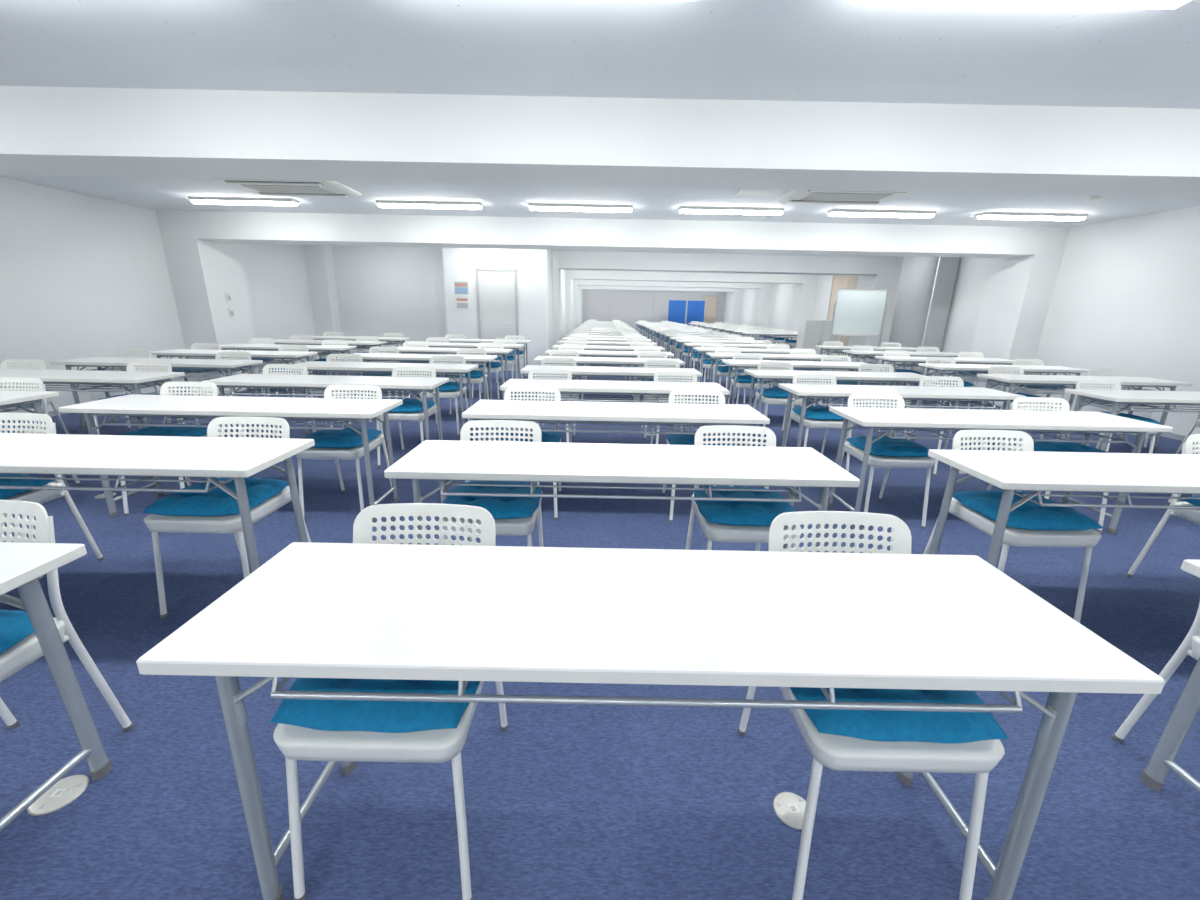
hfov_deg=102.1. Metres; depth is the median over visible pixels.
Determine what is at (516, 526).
chair
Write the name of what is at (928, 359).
chair
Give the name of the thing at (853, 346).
chair
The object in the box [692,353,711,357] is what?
seat cushion
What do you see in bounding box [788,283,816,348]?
pillar
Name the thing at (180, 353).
folding table
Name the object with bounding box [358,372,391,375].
seat cushion
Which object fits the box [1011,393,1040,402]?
seat cushion
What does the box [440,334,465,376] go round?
chair
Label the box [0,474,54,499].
seat cushion
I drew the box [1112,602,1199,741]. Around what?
chair
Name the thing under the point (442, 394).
chair
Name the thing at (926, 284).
partition
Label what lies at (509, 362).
chair
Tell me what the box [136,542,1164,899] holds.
folding table
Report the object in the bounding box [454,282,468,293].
poster
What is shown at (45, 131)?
ceiling beam
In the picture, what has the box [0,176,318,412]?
wall
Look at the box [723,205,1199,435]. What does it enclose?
wall
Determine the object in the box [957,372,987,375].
seat cushion
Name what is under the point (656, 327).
chair
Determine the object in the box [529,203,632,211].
ceiling light
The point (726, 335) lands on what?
chair
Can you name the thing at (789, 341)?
seat cushion
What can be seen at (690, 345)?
folding table
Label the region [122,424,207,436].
seat cushion
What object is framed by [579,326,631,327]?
folding table
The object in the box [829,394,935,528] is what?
chair
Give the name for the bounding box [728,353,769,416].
chair
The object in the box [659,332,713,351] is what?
folding table
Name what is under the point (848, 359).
chair
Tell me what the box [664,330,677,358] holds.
chair
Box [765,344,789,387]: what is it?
chair
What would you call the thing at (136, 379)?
folding table
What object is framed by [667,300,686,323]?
screen
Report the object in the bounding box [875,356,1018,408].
folding table
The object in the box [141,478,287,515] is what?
seat cushion
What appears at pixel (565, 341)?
chair
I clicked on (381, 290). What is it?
wall
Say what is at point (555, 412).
folding table
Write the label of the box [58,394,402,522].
folding table
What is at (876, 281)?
pillar
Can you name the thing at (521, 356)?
chair
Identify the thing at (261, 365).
chair
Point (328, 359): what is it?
chair
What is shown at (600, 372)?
folding table
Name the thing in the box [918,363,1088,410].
folding table
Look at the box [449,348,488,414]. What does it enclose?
chair
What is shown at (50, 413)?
baseboard
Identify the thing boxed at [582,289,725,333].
wall
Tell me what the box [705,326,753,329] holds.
folding table
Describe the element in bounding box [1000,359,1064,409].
chair
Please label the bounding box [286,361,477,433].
folding table
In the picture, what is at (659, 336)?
folding table
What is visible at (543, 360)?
chair
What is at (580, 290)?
pillar
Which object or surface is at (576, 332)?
chair
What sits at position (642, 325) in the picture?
folding table
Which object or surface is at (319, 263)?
pillar
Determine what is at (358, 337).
chair
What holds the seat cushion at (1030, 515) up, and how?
on the chair at (1088, 539)
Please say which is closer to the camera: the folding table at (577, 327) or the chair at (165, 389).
the chair at (165, 389)
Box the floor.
[0,334,1199,899]
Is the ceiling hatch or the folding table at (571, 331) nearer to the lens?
the ceiling hatch
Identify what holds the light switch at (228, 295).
attached to the pillar at (201, 272)
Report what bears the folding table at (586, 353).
on the floor
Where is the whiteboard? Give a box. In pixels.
[826,288,888,362]
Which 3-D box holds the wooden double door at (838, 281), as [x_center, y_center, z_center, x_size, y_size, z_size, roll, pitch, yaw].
[6.545,-3.579,13.092,0.050,2.360,1.810,1,16,0]
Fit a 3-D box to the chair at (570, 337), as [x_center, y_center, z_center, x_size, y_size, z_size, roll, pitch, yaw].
[-0.434,-1.725,9.130,0.406,0.776,0.505,1,16,-1]
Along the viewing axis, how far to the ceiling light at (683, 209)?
5.86 m
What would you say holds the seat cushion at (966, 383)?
on the chair at (928, 359)
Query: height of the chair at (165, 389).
0.776 m
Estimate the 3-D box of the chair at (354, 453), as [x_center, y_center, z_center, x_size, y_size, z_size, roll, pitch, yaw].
[-1.660,0.001,3.155,0.406,0.776,0.505,1,16,0]
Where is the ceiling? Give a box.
[0,0,1199,256]
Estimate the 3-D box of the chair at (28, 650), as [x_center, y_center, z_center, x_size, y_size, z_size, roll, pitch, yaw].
[-1.666,0.575,1.196,0.406,0.776,0.505,1,16,0]
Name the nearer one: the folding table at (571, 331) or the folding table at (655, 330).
the folding table at (571, 331)
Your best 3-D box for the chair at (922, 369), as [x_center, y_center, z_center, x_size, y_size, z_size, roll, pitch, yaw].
[5.539,-1.312,8.110,0.406,0.776,0.505,1,16,0]
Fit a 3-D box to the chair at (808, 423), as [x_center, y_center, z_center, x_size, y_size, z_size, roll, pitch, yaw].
[1.886,-0.233,4.185,0.406,0.776,0.505,1,16,0]
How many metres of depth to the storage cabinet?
11.87 m
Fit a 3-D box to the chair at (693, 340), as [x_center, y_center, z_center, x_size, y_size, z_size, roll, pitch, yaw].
[1.915,-1.670,9.098,0.406,0.776,0.505,1,16,0]
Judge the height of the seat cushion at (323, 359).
0.070 m
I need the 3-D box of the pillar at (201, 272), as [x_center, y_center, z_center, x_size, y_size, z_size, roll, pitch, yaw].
[-5.978,-2.262,7.525,0.500,2.500,0.850,1,16,0]
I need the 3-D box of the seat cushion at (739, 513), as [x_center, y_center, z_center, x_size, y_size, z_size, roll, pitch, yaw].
[0.635,0.238,2.141,0.416,0.070,0.386,1,16,1]
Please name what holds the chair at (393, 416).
on the floor
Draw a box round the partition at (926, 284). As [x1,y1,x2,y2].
[885,256,959,375]
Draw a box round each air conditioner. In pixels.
[213,179,360,196]
[777,190,912,204]
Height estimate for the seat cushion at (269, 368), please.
0.070 m
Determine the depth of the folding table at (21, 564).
1.23 m
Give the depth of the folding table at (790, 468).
1.94 m
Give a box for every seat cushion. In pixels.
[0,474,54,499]
[0,610,53,653]
[2,420,37,432]
[95,393,159,400]
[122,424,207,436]
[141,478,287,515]
[172,368,214,371]
[196,377,220,386]
[261,368,292,372]
[270,678,479,732]
[301,427,381,447]
[313,358,345,361]
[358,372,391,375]
[388,399,435,411]
[432,382,464,390]
[442,481,541,518]
[450,370,485,377]
[478,361,500,367]
[494,355,514,359]
[496,428,560,442]
[507,350,522,354]
[667,431,734,445]
[683,349,700,352]
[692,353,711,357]
[693,486,802,525]
[703,359,724,363]
[715,366,743,371]
[732,375,769,382]
[756,388,796,397]
[785,340,796,342]
[790,687,1008,743]
[792,406,843,419]
[827,381,856,384]
[846,436,929,456]
[885,369,922,374]
[929,380,973,386]
[952,490,1102,530]
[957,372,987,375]
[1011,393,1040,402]
[1013,441,1108,452]
[1027,385,1063,388]
[1096,411,1161,424]
[1182,495,1199,505]
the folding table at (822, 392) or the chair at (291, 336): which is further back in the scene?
the chair at (291, 336)
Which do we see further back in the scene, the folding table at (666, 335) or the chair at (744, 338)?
the folding table at (666, 335)
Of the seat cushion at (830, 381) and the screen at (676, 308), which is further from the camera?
the screen at (676, 308)
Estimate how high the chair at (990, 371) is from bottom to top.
0.776 m
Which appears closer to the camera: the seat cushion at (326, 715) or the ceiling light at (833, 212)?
the seat cushion at (326, 715)
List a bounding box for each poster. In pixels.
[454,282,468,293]
[455,296,469,309]
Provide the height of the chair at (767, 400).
0.776 m
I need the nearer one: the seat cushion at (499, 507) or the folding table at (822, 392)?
the seat cushion at (499, 507)
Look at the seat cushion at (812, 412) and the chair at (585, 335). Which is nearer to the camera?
the seat cushion at (812, 412)
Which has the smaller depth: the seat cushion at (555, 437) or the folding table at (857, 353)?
the seat cushion at (555, 437)
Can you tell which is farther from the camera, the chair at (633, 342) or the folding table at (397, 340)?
the folding table at (397, 340)
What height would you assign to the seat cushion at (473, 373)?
0.070 m
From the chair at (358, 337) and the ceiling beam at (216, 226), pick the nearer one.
the ceiling beam at (216, 226)
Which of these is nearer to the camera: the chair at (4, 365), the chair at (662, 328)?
the chair at (4, 365)
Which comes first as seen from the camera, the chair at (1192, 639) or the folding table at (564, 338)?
the chair at (1192, 639)
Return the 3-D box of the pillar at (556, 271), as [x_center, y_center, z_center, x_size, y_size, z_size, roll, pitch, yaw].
[-1.006,-3.098,11.342,0.130,2.142,0.500,1,16,0]
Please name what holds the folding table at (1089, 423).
on the floor
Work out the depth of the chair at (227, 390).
5.26 m
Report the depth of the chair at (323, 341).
7.24 m
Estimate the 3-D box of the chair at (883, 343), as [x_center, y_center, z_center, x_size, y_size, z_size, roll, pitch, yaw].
[5.530,-1.612,9.136,0.406,0.776,0.505,1,16,0]
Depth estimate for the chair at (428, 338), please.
8.22 m
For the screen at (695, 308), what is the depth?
25.16 m
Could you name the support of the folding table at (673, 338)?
on the floor
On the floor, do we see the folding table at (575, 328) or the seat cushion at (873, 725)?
the folding table at (575, 328)
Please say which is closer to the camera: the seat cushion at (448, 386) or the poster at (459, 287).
the seat cushion at (448, 386)
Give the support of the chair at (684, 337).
on the floor
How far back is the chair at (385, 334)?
9.24 m
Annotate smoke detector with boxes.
[1088,196,1101,200]
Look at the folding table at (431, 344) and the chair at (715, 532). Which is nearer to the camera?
the chair at (715, 532)
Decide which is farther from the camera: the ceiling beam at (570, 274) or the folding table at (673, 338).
the ceiling beam at (570, 274)
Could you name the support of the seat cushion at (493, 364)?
on the chair at (496, 369)
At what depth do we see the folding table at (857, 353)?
7.81 m
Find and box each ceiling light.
[188,196,298,205]
[376,200,481,208]
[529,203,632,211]
[679,206,784,214]
[827,209,936,217]
[851,0,1189,8]
[976,212,1088,220]
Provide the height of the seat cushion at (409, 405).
0.070 m
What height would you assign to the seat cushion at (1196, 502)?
0.070 m
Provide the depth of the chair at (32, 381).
3.31 m
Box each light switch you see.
[225,293,231,302]
[228,309,234,317]
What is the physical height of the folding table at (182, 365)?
0.700 m
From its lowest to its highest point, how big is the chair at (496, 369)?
0.776 m
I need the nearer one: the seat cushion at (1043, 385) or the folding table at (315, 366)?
the folding table at (315, 366)
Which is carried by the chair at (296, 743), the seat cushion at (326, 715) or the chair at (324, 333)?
the seat cushion at (326, 715)
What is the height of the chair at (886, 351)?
0.776 m
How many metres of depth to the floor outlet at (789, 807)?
1.32 m
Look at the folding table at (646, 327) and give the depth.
16.77 m
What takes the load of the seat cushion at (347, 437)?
on the chair at (354, 453)
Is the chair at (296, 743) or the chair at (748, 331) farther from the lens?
the chair at (748, 331)
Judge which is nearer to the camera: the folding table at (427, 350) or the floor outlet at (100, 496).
the floor outlet at (100, 496)
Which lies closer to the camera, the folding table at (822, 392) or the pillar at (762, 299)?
the folding table at (822, 392)
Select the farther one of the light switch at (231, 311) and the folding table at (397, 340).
the folding table at (397, 340)
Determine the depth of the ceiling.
2.43 m
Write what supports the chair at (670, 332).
on the floor
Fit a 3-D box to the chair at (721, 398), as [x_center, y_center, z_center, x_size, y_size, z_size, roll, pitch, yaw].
[0.653,0.026,3.221,0.406,0.776,0.505,1,16,0]
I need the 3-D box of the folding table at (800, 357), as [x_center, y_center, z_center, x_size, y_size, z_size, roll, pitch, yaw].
[2.460,-1.030,7.076,1.800,0.700,0.450,1,16,0]
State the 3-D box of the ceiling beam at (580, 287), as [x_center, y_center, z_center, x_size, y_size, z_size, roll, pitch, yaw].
[2.833,-7.685,22.810,7.630,0.358,0.530,1,16,0]
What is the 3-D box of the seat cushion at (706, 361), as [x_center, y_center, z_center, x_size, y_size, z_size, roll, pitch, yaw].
[1.901,-1.467,8.046,0.416,0.070,0.386,1,16,0]
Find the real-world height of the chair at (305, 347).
0.776 m
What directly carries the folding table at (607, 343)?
on the floor
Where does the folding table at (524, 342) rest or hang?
on the floor
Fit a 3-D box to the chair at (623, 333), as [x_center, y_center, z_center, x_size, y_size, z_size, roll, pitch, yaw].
[0.688,-2.279,11.093,0.406,0.776,0.505,1,16,0]
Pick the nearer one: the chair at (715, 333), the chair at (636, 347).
the chair at (636, 347)
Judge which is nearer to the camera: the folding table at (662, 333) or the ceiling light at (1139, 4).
the ceiling light at (1139, 4)
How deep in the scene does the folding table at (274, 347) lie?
6.82 m
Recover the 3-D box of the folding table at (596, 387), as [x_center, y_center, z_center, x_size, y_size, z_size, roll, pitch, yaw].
[0.109,-0.205,4.104,1.800,0.700,0.450,1,16,0]
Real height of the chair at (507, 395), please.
0.776 m
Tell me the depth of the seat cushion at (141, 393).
4.13 m
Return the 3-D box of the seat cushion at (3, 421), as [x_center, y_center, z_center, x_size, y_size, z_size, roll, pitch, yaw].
[-3.972,-0.140,3.132,0.416,0.070,0.386,2,16,2]
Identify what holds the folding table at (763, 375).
on the floor
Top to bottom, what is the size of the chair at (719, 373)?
0.776 m
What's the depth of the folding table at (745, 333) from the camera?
13.72 m
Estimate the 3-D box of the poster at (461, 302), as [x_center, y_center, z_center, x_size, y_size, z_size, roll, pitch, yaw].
[-2.803,-2.992,9.868,0.280,0.260,0.008,1,16,0]
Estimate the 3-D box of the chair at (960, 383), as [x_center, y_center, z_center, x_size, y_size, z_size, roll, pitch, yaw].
[3.022,-0.218,4.212,0.406,0.776,0.505,1,16,1]
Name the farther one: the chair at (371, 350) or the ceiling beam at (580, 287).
the ceiling beam at (580, 287)
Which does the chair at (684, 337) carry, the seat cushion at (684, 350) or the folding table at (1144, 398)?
the seat cushion at (684, 350)
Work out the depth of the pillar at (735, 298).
22.88 m
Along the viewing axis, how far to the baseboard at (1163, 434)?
5.50 m
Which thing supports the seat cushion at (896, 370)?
on the chair at (886, 351)
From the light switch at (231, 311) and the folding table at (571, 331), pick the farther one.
the folding table at (571, 331)
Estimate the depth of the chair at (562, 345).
7.25 m
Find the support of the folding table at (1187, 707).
on the floor
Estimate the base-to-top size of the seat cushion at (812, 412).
0.070 m
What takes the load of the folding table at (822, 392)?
on the floor
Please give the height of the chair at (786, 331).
0.776 m
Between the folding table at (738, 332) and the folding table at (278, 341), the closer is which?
the folding table at (278, 341)
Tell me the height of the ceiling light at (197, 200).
0.062 m
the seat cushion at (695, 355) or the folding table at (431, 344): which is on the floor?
the folding table at (431, 344)
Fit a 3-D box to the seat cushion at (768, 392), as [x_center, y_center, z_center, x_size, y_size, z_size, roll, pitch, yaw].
[1.891,-0.603,5.094,0.416,0.070,0.386,1,16,0]
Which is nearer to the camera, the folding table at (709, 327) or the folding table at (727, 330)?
the folding table at (727, 330)
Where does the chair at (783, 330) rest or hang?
on the floor
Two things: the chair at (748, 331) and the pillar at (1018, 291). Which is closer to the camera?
the pillar at (1018, 291)
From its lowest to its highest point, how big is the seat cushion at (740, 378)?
0.070 m
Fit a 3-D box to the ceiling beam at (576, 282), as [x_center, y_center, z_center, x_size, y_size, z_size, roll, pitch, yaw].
[2.811,-6.533,18.875,7.630,0.358,0.530,1,16,0]
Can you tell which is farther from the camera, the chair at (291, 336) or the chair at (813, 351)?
the chair at (291, 336)
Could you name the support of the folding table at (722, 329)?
on the floor
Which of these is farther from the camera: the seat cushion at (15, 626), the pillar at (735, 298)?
the pillar at (735, 298)
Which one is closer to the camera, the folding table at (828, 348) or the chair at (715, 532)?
the chair at (715, 532)
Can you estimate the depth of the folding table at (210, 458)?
1.96 m
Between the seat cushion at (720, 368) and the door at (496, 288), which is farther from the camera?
the door at (496, 288)
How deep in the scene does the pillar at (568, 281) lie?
14.98 m
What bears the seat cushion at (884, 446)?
on the chair at (874, 461)
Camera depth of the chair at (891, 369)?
5.29 m
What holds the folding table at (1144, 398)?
on the floor
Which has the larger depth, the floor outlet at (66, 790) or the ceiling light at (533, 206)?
the ceiling light at (533, 206)
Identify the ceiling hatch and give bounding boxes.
[733,189,786,195]
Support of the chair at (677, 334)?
on the floor
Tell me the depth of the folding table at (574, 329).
13.67 m
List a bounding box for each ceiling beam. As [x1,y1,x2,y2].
[0,86,1199,197]
[155,210,1069,257]
[553,251,897,275]
[566,270,817,283]
[574,280,771,288]
[579,285,742,291]
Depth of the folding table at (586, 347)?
7.79 m
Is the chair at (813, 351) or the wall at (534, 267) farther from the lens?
the wall at (534, 267)
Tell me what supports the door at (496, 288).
in the wall at (534, 267)
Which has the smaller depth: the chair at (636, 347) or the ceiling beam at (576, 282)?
the chair at (636, 347)
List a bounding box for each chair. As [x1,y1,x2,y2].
[0,359,68,433]
[0,377,80,484]
[0,413,104,560]
[0,500,134,730]
[84,350,159,429]
[94,362,184,434]
[121,382,221,515]
[143,417,310,618]
[173,343,231,395]
[192,352,252,425]
[234,338,283,393]
[241,364,316,436]
[263,345,316,397]
[273,503,508,899]
[279,335,314,363]
[295,385,392,519]
[309,354,371,431]
[311,340,347,374]
[313,332,345,359]
[347,336,378,373]
[359,347,403,398]
[376,367,439,466]
[383,333,403,353]
[403,341,428,398]
[419,356,469,435]
[426,337,448,376]
[438,420,542,546]
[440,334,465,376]
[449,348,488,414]
[472,343,504,399]
[489,339,517,387]
[501,335,525,379]
[504,387,561,519]
[528,369,571,442]
[537,358,575,437]
[546,350,578,400]
[558,344,583,401]
[564,340,586,376]
[567,336,587,376]
[571,334,588,365]
[574,331,589,365]
[621,332,637,365]
[623,335,641,365]
[625,337,645,378]
[629,341,652,378]
[633,346,659,399]
[636,352,666,402]
[641,360,682,438]
[650,371,701,443]
[656,327,667,343]
[660,328,674,348]
[662,390,724,522]
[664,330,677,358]
[669,331,685,364]
[675,333,693,366]
[682,336,702,375]
[686,426,801,550]
[688,339,713,379]
[698,343,728,388]
[706,330,719,332]
[713,347,746,403]
[714,332,728,335]
[724,334,740,337]
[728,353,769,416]
[736,337,753,340]
[738,511,1004,899]
[746,330,758,338]
[748,340,771,374]
[754,362,802,441]
[762,328,773,339]
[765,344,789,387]
[772,329,785,343]
[784,330,797,348]
[785,374,853,471]
[790,349,821,405]
[813,355,850,406]
[822,341,842,360]
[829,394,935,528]
[850,345,880,384]
[853,364,910,436]
[878,342,910,385]
[883,350,919,383]
[908,347,949,385]
[908,376,984,475]
[915,357,969,408]
[924,430,1101,622]
[946,352,997,408]
[985,366,1048,445]
[987,397,1108,532]
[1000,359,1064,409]
[1061,379,1157,453]
[1079,368,1155,448]
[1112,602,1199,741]
[1126,434,1199,577]
[1176,408,1199,453]
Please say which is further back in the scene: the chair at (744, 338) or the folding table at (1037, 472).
the chair at (744, 338)
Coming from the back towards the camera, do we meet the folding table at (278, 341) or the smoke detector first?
the folding table at (278, 341)
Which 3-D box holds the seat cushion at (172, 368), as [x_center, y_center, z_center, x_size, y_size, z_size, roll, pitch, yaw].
[-5.074,-1.026,6.084,0.416,0.070,0.386,1,16,0]
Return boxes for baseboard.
[48,387,185,416]
[1051,407,1196,443]
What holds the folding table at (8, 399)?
on the floor
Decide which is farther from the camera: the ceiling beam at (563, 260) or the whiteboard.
the ceiling beam at (563, 260)
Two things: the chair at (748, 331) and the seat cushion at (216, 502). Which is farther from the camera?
the chair at (748, 331)
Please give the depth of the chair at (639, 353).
6.26 m
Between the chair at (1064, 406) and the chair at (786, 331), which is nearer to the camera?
the chair at (1064, 406)
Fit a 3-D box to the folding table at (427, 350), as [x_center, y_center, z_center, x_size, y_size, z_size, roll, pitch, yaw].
[-2.196,-1.113,7.052,1.800,0.700,0.450,1,16,0]
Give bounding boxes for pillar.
[161,238,261,381]
[303,245,342,358]
[553,268,560,349]
[566,279,570,334]
[574,285,577,328]
[579,289,581,325]
[727,292,741,323]
[752,288,771,339]
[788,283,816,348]
[847,274,894,362]
[964,255,1062,393]
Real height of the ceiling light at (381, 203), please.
0.062 m
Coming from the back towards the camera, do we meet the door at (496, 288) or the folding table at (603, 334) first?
the folding table at (603, 334)
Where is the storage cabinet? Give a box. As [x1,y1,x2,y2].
[796,319,840,354]
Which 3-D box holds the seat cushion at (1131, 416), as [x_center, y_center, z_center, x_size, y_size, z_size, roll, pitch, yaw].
[4.397,-0.271,4.127,0.416,0.070,0.386,1,16,0]
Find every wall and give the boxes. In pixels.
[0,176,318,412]
[332,245,447,352]
[442,248,578,369]
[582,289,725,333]
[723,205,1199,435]
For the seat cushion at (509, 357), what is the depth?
7.89 m
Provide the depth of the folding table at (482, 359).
5.84 m
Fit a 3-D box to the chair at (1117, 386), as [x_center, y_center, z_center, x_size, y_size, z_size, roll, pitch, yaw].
[4.396,-0.186,4.190,0.406,0.776,0.505,1,16,1]
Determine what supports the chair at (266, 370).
on the floor
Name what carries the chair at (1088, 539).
on the floor
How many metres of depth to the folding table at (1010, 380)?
4.93 m
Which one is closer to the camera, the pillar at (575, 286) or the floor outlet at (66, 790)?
the floor outlet at (66, 790)
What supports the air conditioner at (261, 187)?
attached to the ceiling
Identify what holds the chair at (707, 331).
on the floor
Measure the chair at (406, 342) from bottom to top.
0.776 m
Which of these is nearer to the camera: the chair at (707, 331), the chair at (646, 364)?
the chair at (646, 364)
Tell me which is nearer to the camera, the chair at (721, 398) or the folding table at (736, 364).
the chair at (721, 398)
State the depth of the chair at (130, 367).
4.29 m
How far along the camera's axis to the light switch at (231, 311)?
7.53 m
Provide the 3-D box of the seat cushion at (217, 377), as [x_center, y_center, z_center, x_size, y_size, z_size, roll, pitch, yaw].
[-3.975,-0.715,5.094,0.416,0.070,0.386,1,16,0]
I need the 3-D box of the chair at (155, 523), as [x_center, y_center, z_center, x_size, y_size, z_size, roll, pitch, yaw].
[-1.666,0.281,2.197,0.406,0.776,0.505,1,16,0]
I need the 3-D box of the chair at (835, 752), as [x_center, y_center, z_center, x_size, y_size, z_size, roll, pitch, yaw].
[0.644,0.611,1.225,0.406,0.776,0.505,1,16,0]
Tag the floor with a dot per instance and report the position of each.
(568, 801)
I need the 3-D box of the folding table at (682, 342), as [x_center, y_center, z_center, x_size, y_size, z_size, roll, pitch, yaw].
[2.480,-1.897,10.035,1.800,0.700,0.450,1,16,0]
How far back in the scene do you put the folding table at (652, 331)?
15.69 m
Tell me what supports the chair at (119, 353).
on the floor
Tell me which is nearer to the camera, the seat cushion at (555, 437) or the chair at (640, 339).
the seat cushion at (555, 437)
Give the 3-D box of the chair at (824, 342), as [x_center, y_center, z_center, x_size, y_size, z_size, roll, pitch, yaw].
[4.421,-1.632,9.129,0.406,0.776,0.505,1,16,1]
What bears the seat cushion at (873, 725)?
on the chair at (835, 752)
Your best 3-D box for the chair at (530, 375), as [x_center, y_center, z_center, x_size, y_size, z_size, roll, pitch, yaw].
[-0.446,-0.276,4.180,0.406,0.776,0.505,1,16,0]
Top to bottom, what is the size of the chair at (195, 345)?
0.776 m
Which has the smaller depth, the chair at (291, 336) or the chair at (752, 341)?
the chair at (291, 336)
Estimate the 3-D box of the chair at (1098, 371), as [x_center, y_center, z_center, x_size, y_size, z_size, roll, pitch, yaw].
[5.510,-0.457,5.189,0.406,0.776,0.505,1,16,1]
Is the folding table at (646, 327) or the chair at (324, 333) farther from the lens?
the folding table at (646, 327)
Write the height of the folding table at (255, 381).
0.700 m
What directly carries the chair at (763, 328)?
on the floor
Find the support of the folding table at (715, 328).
on the floor
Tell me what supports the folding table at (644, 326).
on the floor
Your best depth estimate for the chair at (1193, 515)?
2.34 m
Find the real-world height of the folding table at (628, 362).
0.700 m
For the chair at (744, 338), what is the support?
on the floor
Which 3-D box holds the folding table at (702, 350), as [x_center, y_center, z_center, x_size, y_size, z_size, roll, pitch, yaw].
[2.461,-1.315,8.048,1.800,0.700,0.450,1,16,0]
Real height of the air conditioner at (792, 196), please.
0.052 m
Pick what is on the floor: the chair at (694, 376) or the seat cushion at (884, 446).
the chair at (694, 376)
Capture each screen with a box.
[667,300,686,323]
[686,300,705,327]
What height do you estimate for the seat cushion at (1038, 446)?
0.070 m
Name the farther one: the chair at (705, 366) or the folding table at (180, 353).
the chair at (705, 366)
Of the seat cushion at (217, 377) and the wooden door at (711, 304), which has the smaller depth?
the seat cushion at (217, 377)
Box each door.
[475,268,518,370]
[702,295,717,329]
[827,275,858,355]
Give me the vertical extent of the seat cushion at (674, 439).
0.070 m
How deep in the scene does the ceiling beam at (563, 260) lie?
10.76 m
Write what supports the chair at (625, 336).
on the floor
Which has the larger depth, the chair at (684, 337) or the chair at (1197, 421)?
the chair at (684, 337)
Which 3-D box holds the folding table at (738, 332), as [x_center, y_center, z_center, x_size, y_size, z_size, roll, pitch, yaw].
[5.025,-3.290,14.960,1.800,0.700,0.450,1,16,0]
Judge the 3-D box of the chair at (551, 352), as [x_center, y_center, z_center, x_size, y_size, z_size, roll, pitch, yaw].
[-0.467,-0.850,6.141,0.406,0.776,0.505,1,16,-1]
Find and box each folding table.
[0,369,184,426]
[0,391,70,491]
[0,433,314,572]
[0,542,112,830]
[50,357,262,430]
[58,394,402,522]
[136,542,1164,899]
[145,349,316,397]
[201,374,448,439]
[213,344,356,375]
[262,339,386,363]
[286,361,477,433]
[302,336,409,374]
[338,353,497,399]
[379,347,512,399]
[384,440,859,551]
[408,342,523,378]
[430,338,531,378]
[462,400,769,486]
[500,379,728,428]
[520,365,701,431]
[534,356,684,379]
[545,350,673,366]
[552,345,664,351]
[557,341,656,345]
[562,337,651,341]
[566,335,646,338]
[569,333,642,335]
[571,331,639,333]
[574,329,636,331]
[575,328,634,329]
[577,327,632,328]
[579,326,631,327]
[642,325,676,335]
[644,326,681,336]
[646,327,693,337]
[649,328,698,340]
[652,329,703,342]
[656,331,705,346]
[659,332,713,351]
[664,334,738,358]
[669,337,750,366]
[676,340,768,367]
[684,343,786,381]
[693,347,810,381]
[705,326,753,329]
[706,352,840,406]
[711,327,761,330]
[717,328,768,342]
[722,360,881,403]
[724,329,779,343]
[733,331,791,348]
[742,332,797,337]
[744,369,936,441]
[778,383,1025,449]
[815,345,925,384]
[828,407,1172,533]
[842,350,966,376]
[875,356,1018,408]
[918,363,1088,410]
[928,449,1199,567]
[974,374,1191,449]
[1064,389,1199,450]
[1140,559,1199,791]
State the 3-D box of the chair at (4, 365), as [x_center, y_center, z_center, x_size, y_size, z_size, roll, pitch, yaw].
[-5.087,-0.364,4.178,0.406,0.776,0.505,1,16,0]
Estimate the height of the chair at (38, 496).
0.776 m
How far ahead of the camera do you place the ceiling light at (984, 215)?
5.86 m
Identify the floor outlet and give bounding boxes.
[27,775,88,815]
[94,492,115,498]
[773,792,805,828]
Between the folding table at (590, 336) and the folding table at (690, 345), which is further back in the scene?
the folding table at (590, 336)
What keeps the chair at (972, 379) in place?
on the floor
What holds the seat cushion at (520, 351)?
on the chair at (521, 356)

